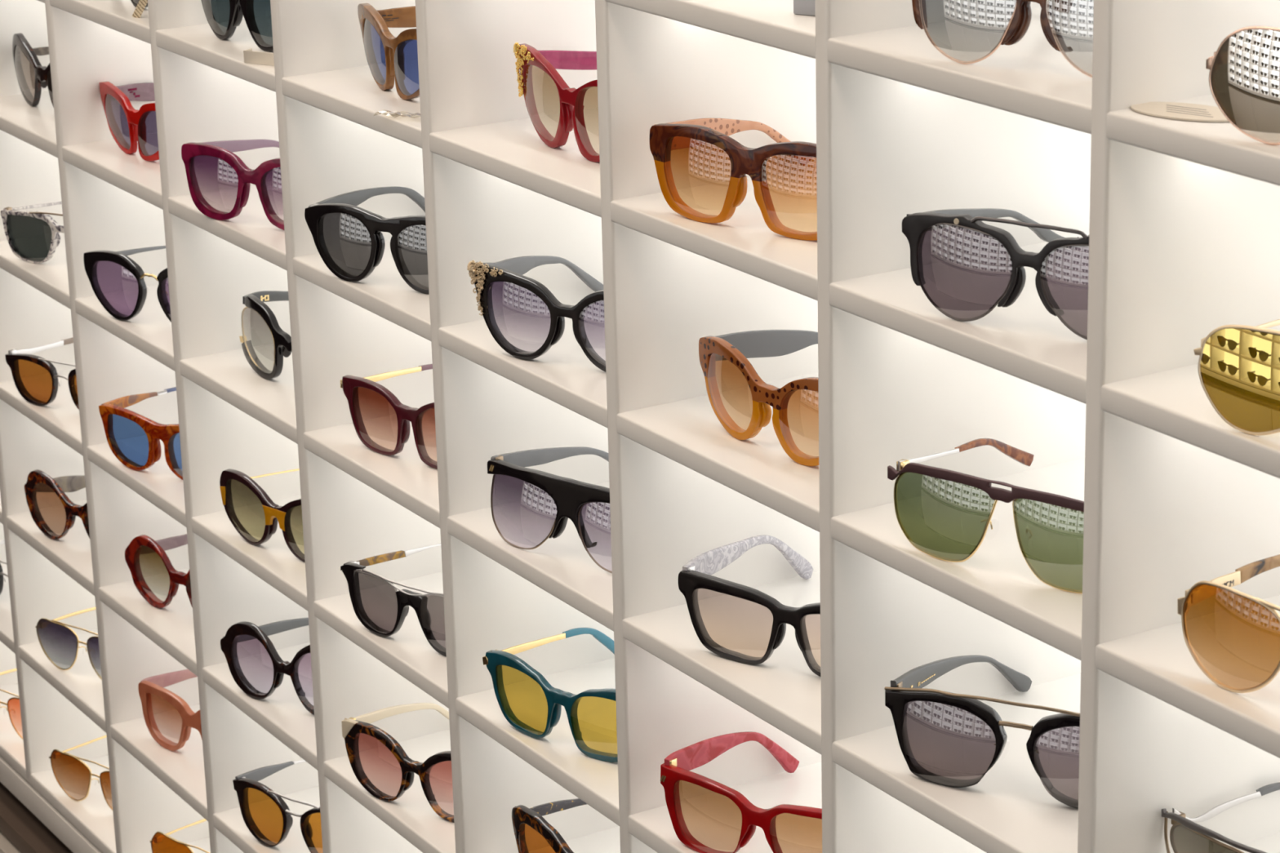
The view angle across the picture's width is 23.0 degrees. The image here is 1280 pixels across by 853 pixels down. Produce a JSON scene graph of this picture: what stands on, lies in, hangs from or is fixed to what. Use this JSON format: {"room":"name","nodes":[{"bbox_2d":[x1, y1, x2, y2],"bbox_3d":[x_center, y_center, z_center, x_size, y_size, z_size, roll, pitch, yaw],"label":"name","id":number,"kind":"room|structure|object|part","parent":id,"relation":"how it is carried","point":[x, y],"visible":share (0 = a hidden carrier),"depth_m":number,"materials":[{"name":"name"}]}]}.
{"room":"shop","nodes":[
{"label":"shop","id":0,"kind":"room"},
{"bbox_3d":[-1.077,1.026,2.201,2.550,0.050,7.600,-12,21,-29],"label":"floor","id":1,"kind":"structure","parent":0,"visible":0},
{"bbox_2d":[0,782,72,852],"bbox_3d":[-0.022,0.754,2.241,0.219,0.389,2.112,-12,21,-29],"label":"base cabinet","id":2,"kind":"object","parent":1,"relation":"on","point":[21,831],"visible":0.02,"depth_m":2.86,"materials":[{"name":"brown wood"}]},
{"bbox_3d":[-0.473,0.572,2.760,0.018,0.298,0.701,-12,21,-29],"label":"door","id":3,"kind":"part","parent":2,"relation":"part of","materials":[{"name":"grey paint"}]},
{"bbox_2d":[0,0,1279,852],"bbox_3d":[-0.033,0.011,2.007,0.211,1.166,2.112,-12,21,-29],"label":"shelving","id":4,"kind":"object","parent":2,"relation":"on","point":[1180,219],"depth_m":1.80,"materials":[{"name":"white paint"}]},
{"bbox_2d":[0,539,8,594],"bbox_3d":[-0.532,0.127,2.888,0.142,0.043,0.126,15,24,42],"label":"sunglasses","id":5,"kind":"object","parent":4,"relation":"on","point":[2,542],"visible":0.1,"depth_m":2.85,"materials":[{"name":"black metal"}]},
{"bbox_2d":[0,668,22,739],"bbox_3d":[-0.548,0.249,2.907,0.143,0.046,0.106,13,23,37],"label":"sunglasses","id":6,"kind":"object","parent":4,"relation":"on","point":[13,669],"visible":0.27,"depth_m":2.86,"materials":[{"name":"gold metal"}]},
{"bbox_2d":[0,201,64,263],"bbox_3d":[-0.438,-0.168,2.609,0.143,0.045,0.126,7,20,26],"label":"sunglasses","id":7,"kind":"object","parent":4,"relation":"on","point":[33,237],"visible":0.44,"depth_m":2.57,"materials":[{"name":"grey plastic"}]},
{"bbox_2d":[12,32,53,107],"bbox_3d":[-0.434,-0.295,2.584,0.126,0.056,0.149,-13,21,-32],"label":"sunglasses","id":8,"kind":"object","parent":4,"relation":"on","point":[26,62],"visible":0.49,"depth_m":2.57,"materials":[{"name":"black plastic"}]},
{"bbox_2d":[4,337,79,409],"bbox_3d":[-0.442,-0.049,2.642,0.142,0.043,0.126,10,21,33],"label":"sunglasses","id":9,"kind":"object","parent":4,"relation":"on","point":[35,378],"visible":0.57,"depth_m":2.61,"materials":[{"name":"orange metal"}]},
{"bbox_2d":[24,469,89,540],"bbox_3d":[-0.441,0.061,2.669,0.140,0.057,0.105,12,22,36],"label":"sunglasses","id":10,"kind":"object","parent":4,"relation":"on","point":[37,481],"visible":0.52,"depth_m":2.66,"materials":[{"name":"brown plastic"}]},
{"bbox_2d":[35,606,102,679],"bbox_3d":[-0.441,0.180,2.712,0.143,0.046,0.106,13,23,37],"label":"sunglasses","id":11,"kind":"object","parent":4,"relation":"on","point":[54,633],"visible":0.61,"depth_m":2.69,"materials":[{"name":"grey glass"}]},
{"bbox_2d":[48,735,112,810],"bbox_3d":[-0.436,0.297,2.749,0.143,0.045,0.106,13,23,37],"label":"sunglasses","id":12,"kind":"object","parent":4,"relation":"on","point":[68,766],"visible":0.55,"depth_m":2.73,"materials":[{"name":"orange glass"}]},
{"bbox_3d":[-0.022,0.505,2.165,0.204,0.012,2.108,-12,21,-29],"label":"shelf","id":13,"kind":"part","parent":4,"relation":"part of","materials":[{"name":"white paint"}]},
{"bbox_2d":[83,245,171,322],"bbox_3d":[-0.339,-0.118,2.432,0.144,0.053,0.127,9,21,30],"label":"sunglasses","id":14,"kind":"object","parent":4,"relation":"on","point":[115,270],"visible":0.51,"depth_m":2.40,"materials":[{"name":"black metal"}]},
{"bbox_2d":[98,80,159,161],"bbox_3d":[-0.334,-0.240,2.418,0.126,0.048,0.140,-14,22,-34],"label":"sunglasses","id":15,"kind":"object","parent":4,"relation":"on","point":[127,126],"visible":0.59,"depth_m":2.40,"materials":[{"name":"red plastic"}]},
{"bbox_2d":[130,0,147,8],"bbox_3d":[-0.327,-0.351,2.358,0.133,0.052,0.141,-10,20,-25],"label":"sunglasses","id":16,"kind":"object","parent":4,"relation":"on","point":[135,2],"visible":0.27,"depth_m":2.31,"materials":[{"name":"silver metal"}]},
{"bbox_3d":[-0.354,-0.314,2.266,0.034,0.047,0.003,8,20,27],"label":"price strip","id":17,"kind":"part","parent":4,"relation":"part of","materials":[{"name":"beige"}]},
{"bbox_2d":[98,386,182,479],"bbox_3d":[-0.335,0.000,2.473,0.140,0.047,0.126,11,22,34],"label":"sunglasses","id":18,"kind":"object","parent":4,"relation":"on","point":[134,438],"visible":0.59,"depth_m":2.44,"materials":[{"name":"orange plastic"}]},
{"bbox_2d":[124,533,192,608],"bbox_3d":[-0.324,0.107,2.517,0.143,0.057,0.126,13,23,37],"label":"sunglasses","id":19,"kind":"object","parent":4,"relation":"on","point":[146,551],"visible":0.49,"depth_m":2.49,"materials":[{"name":"red plastic"}]},
{"bbox_3d":[-0.025,0.389,2.127,0.204,0.012,2.108,-12,21,-29],"label":"shelf","id":20,"kind":"part","parent":4,"relation":"part of","materials":[{"name":"white paint"}]},
{"bbox_2d":[137,669,202,751],"bbox_3d":[-0.317,0.227,2.549,0.143,0.051,0.126,13,23,38],"label":"sunglasses","id":21,"kind":"object","parent":4,"relation":"on","point":[151,690],"visible":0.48,"depth_m":2.53,"materials":[{"name":"pink plastic"}]},
{"bbox_2d":[150,818,209,852],"bbox_3d":[-0.325,0.350,2.577,0.143,0.045,0.096,13,23,39],"label":"sunglasses","id":22,"kind":"object","parent":4,"relation":"on","point":[161,842],"visible":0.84,"depth_m":2.57,"materials":[{"name":"orange glass"}]},
{"bbox_2d":[181,138,284,230],"bbox_3d":[-0.231,-0.180,2.218,0.143,0.052,0.133,11,22,34],"label":"sunglasses","id":23,"kind":"object","parent":4,"relation":"on","point":[211,162],"visible":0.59,"depth_m":2.18,"materials":[{"name":"purple plastic"}]},
{"bbox_2d":[200,0,273,51],"bbox_3d":[-0.223,-0.300,2.195,0.133,0.052,0.141,-15,22,-35],"label":"sunglasses","id":24,"kind":"object","parent":4,"relation":"on","point":[223,17],"visible":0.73,"depth_m":2.15,"materials":[{"name":"black plastic"}]},
{"bbox_2d":[243,48,274,66],"bbox_3d":[-0.250,-0.247,2.100,0.030,0.008,0.009,9,21,30],"label":"folded card","id":25,"kind":"object","parent":4,"relation":"on","point":[250,56],"visible":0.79,"depth_m":2.10,"materials":[{"name":"beige paper"}]},
{"bbox_2d":[219,468,305,562],"bbox_3d":[-0.223,0.055,2.289,0.144,0.051,0.113,15,24,41],"label":"sunglasses","id":26,"kind":"object","parent":4,"relation":"on","point":[240,493],"visible":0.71,"depth_m":2.26,"materials":[{"name":"black plastic"}]},
{"bbox_2d":[239,290,292,379],"bbox_3d":[-0.200,-0.067,2.255,0.126,0.057,0.151,-17,23,-39],"label":"sunglasses","id":27,"kind":"object","parent":4,"relation":"on","point":[255,301],"visible":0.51,"depth_m":2.24,"materials":[{"name":"black plastic"}]},
{"bbox_2d":[220,617,314,715],"bbox_3d":[-0.218,0.161,2.340,0.141,0.058,0.141,11,22,35],"label":"sunglasses","id":28,"kind":"object","parent":4,"relation":"on","point":[242,631],"visible":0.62,"depth_m":2.31,"materials":[{"name":"black plastic"}]},
{"bbox_2d":[232,760,323,852],"bbox_3d":[-0.222,0.283,2.371,0.139,0.049,0.114,12,22,36],"label":"sunglasses","id":29,"kind":"object","parent":4,"relation":"on","point":[265,814],"visible":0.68,"depth_m":2.35,"materials":[{"name":"orange glass"}]},
{"bbox_3d":[-0.028,0.274,2.090,0.204,0.012,2.108,-12,21,-29],"label":"shelf","id":30,"kind":"part","parent":4,"relation":"part of","materials":[{"name":"white paint"}]},
{"bbox_2d":[304,186,429,294],"bbox_3d":[-0.126,-0.131,2.058,0.143,0.050,0.139,10,21,32],"label":"sunglasses","id":31,"kind":"object","parent":4,"relation":"on","point":[348,238],"visible":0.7,"depth_m":2.02,"materials":[{"name":"black plastic"}]},
{"bbox_2d":[357,3,419,99],"bbox_3d":[-0.102,-0.244,2.013,0.126,0.049,0.145,-10,20,-25],"label":"sunglasses","id":32,"kind":"object","parent":4,"relation":"on","point":[389,57],"visible":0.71,"depth_m":2.00,"materials":[{"name":"brown plastic"}]},
{"bbox_2d":[340,364,437,469],"bbox_3d":[-0.111,-0.014,2.101,0.143,0.047,0.128,14,23,39],"label":"sunglasses","id":33,"kind":"object","parent":4,"relation":"on","point":[366,397],"visible":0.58,"depth_m":2.07,"materials":[{"name":"red plastic"}]},
{"bbox_2d":[340,543,446,657],"bbox_3d":[-0.112,0.109,2.120,0.144,0.046,0.126,13,23,38],"label":"sunglasses","id":34,"kind":"object","parent":4,"relation":"on","point":[377,603],"visible":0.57,"depth_m":2.09,"materials":[{"name":"black plastic"}]},
{"bbox_2d":[341,702,453,822],"bbox_3d":[-0.114,0.219,2.162,0.142,0.051,0.131,12,22,35],"label":"sunglasses","id":35,"kind":"object","parent":4,"relation":"on","point":[357,733],"visible":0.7,"depth_m":2.13,"materials":[{"name":"brown plastic"}]},
{"bbox_3d":[-0.032,0.159,2.053,0.204,0.012,2.108,-12,21,-29],"label":"shelf","id":36,"kind":"part","parent":4,"relation":"part of","materials":[{"name":"white paint"}]},
{"bbox_2d":[466,255,605,372],"bbox_3d":[-0.006,-0.080,1.883,0.146,0.056,0.144,10,21,31],"label":"sunglasses","id":37,"kind":"object","parent":4,"relation":"on","point":[504,282],"visible":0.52,"depth_m":1.84,"materials":[{"name":"black plastic"}]},
{"bbox_2d":[511,798,586,852],"bbox_3d":[0.007,0.268,1.994,0.126,0.056,0.143,-18,24,-41],"label":"sunglasses","id":38,"kind":"object","parent":4,"relation":"on","point":[533,833],"visible":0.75,"depth_m":1.99,"materials":[{"name":"brown plastic"}]},
{"bbox_2d":[487,446,612,573],"bbox_3d":[-0.001,0.040,1.918,0.143,0.051,0.138,13,23,38],"label":"sunglasses","id":39,"kind":"object","parent":4,"relation":"on","point":[580,502],"visible":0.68,"depth_m":1.88,"materials":[{"name":"black plastic"}]},
{"bbox_3d":[-0.039,0.049,1.872,0.143,0.039,0.014,13,23,38],"label":"frame","id":40,"kind":"part","parent":39,"relation":"part of","materials":[{"name":"black plastic"}]},
{"bbox_2d":[482,627,617,762],"bbox_3d":[-0.003,0.157,1.959,0.146,0.048,0.138,14,23,40],"label":"sunglasses","id":41,"kind":"object","parent":4,"relation":"on","point":[494,660],"visible":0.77,"depth_m":1.93,"materials":[{"name":"teal plastic"}]},
{"bbox_2d":[513,42,599,162],"bbox_3d":[0.011,-0.195,1.843,0.127,0.056,0.146,-12,21,-30],"label":"sunglasses","id":42,"kind":"object","parent":4,"relation":"on","point":[571,100],"visible":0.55,"depth_m":1.84,"materials":[{"name":"red plastic"}]},
{"bbox_3d":[-0.041,-0.190,1.940,0.204,0.012,2.108,-12,21,-29],"label":"shelf","id":43,"kind":"part","parent":4,"relation":"part of","materials":[{"name":"white paint"}]},
{"bbox_2d":[649,117,817,240],"bbox_3d":[0.096,-0.142,1.679,0.144,0.051,0.133,13,23,38],"label":"sunglasses","id":44,"kind":"object","parent":4,"relation":"on","point":[705,145],"visible":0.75,"depth_m":1.64,"materials":[{"name":"brown plastic"}]},
{"bbox_2d":[660,731,822,852],"bbox_3d":[0.100,0.208,1.788,0.142,0.050,0.124,11,22,34],"label":"sunglasses","id":45,"kind":"object","parent":4,"relation":"on","point":[676,775],"visible":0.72,"depth_m":1.77,"materials":[{"name":"red plastic"}]},
{"bbox_2d":[678,534,820,676],"bbox_3d":[0.113,0.092,1.752,0.144,0.048,0.137,9,20,29],"label":"sunglasses","id":46,"kind":"object","parent":4,"relation":"on","point":[695,575],"visible":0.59,"depth_m":1.72,"materials":[{"name":"black plastic"}]},
{"bbox_2d":[698,329,818,466],"bbox_3d":[0.117,-0.022,1.703,0.126,0.050,0.142,-14,21,-33],"label":"sunglasses","id":47,"kind":"object","parent":4,"relation":"on","point":[726,355],"visible":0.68,"depth_m":1.69,"materials":[{"name":"orange plastic"}]},
{"bbox_2d":[793,0,815,16],"bbox_3d":[0.088,-0.210,1.557,0.026,0.012,0.006,10,21,32],"label":"block","id":48,"kind":"object","parent":4,"relation":"on","point":[807,7],"visible":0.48,"depth_m":1.56,"materials":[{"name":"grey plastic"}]},
{"bbox_3d":[-0.044,-0.305,1.903,0.204,0.012,2.108,-12,21,-29],"label":"shelf","id":49,"kind":"part","parent":4,"relation":"part of","materials":[{"name":"white paint"}]},
{"bbox_2d":[884,654,1079,808],"bbox_3d":[0.212,0.140,1.590,0.143,0.052,0.136,7,20,25],"label":"sunglasses","id":50,"kind":"object","parent":4,"relation":"on","point":[945,738],"visible":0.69,"depth_m":1.54,"materials":[{"name":"black plastic"}]},
{"bbox_2d":[887,438,1084,593],"bbox_3d":[0.208,0.034,1.526,0.143,0.047,0.121,13,23,38],"label":"sunglasses","id":51,"kind":"object","parent":4,"relation":"on","point":[944,514],"visible":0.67,"depth_m":1.49,"materials":[{"name":"green glass"}]},
{"bbox_2d":[902,208,1088,340],"bbox_3d":[0.224,-0.089,1.501,0.143,0.053,0.167,11,22,34],"label":"sunglasses","id":52,"kind":"object","parent":4,"relation":"on","point":[966,266],"visible":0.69,"depth_m":1.45,"materials":[{"name":"black plastic"}]},
{"bbox_2d":[911,0,1092,77],"bbox_3d":[0.216,-0.199,1.451,0.144,0.050,0.135,13,23,37],"label":"sunglasses","id":53,"kind":"object","parent":4,"relation":"on","point":[1019,23],"visible":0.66,"depth_m":1.41,"materials":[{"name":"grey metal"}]},
{"bbox_3d":[0.179,-0.189,1.407,0.144,0.039,0.014,13,23,37],"label":"frame","id":54,"kind":"part","parent":53,"relation":"part of","materials":[{"name":"brown plastic"}]},
{"bbox_2d":[1130,102,1228,122],"bbox_3d":[0.231,-0.133,1.324,0.052,0.001,0.028,13,23,37],"label":"card","id":55,"kind":"object","parent":4,"relation":"on","point":[1172,110],"visible":0.8,"depth_m":1.32,"materials":[{"name":"beige paper"}]},
{"bbox_2d":[1161,782,1279,852],"bbox_3d":[0.320,0.197,1.425,0.109,0.039,0.144,-14,22,-34],"label":"sunglasses","id":56,"kind":"object","parent":4,"relation":"on","point":[1186,836],"visible":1,"depth_m":1.44,"materials":[{"name":"grey metal"}]},
{"bbox_2d":[1177,554,1279,693],"bbox_3d":[0.325,0.085,1.359,0.135,0.047,0.143,-17,24,-40],"label":"sunglasses","id":57,"kind":"object","parent":4,"relation":"on","point":[1229,615],"visible":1,"depth_m":1.34,"materials":[{"name":"orange glass"}]},
{"bbox_2d":[1193,319,1279,435],"bbox_3d":[0.328,-0.031,1.322,0.143,0.046,0.154,12,22,36],"label":"sunglasses","id":58,"kind":"object","parent":4,"relation":"on","point":[1239,365],"visible":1,"depth_m":1.29,"materials":[{"name":"gold metal"}]},
{"bbox_2d":[1205,26,1279,145],"bbox_3d":[0.320,-0.146,1.283,0.134,0.048,0.136,14,23,39],"label":"sunglasses","id":59,"kind":"object","parent":4,"relation":"on","point":[1244,74],"visible":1,"depth_m":1.26,"materials":[{"name":"gold metal"}]}
]}

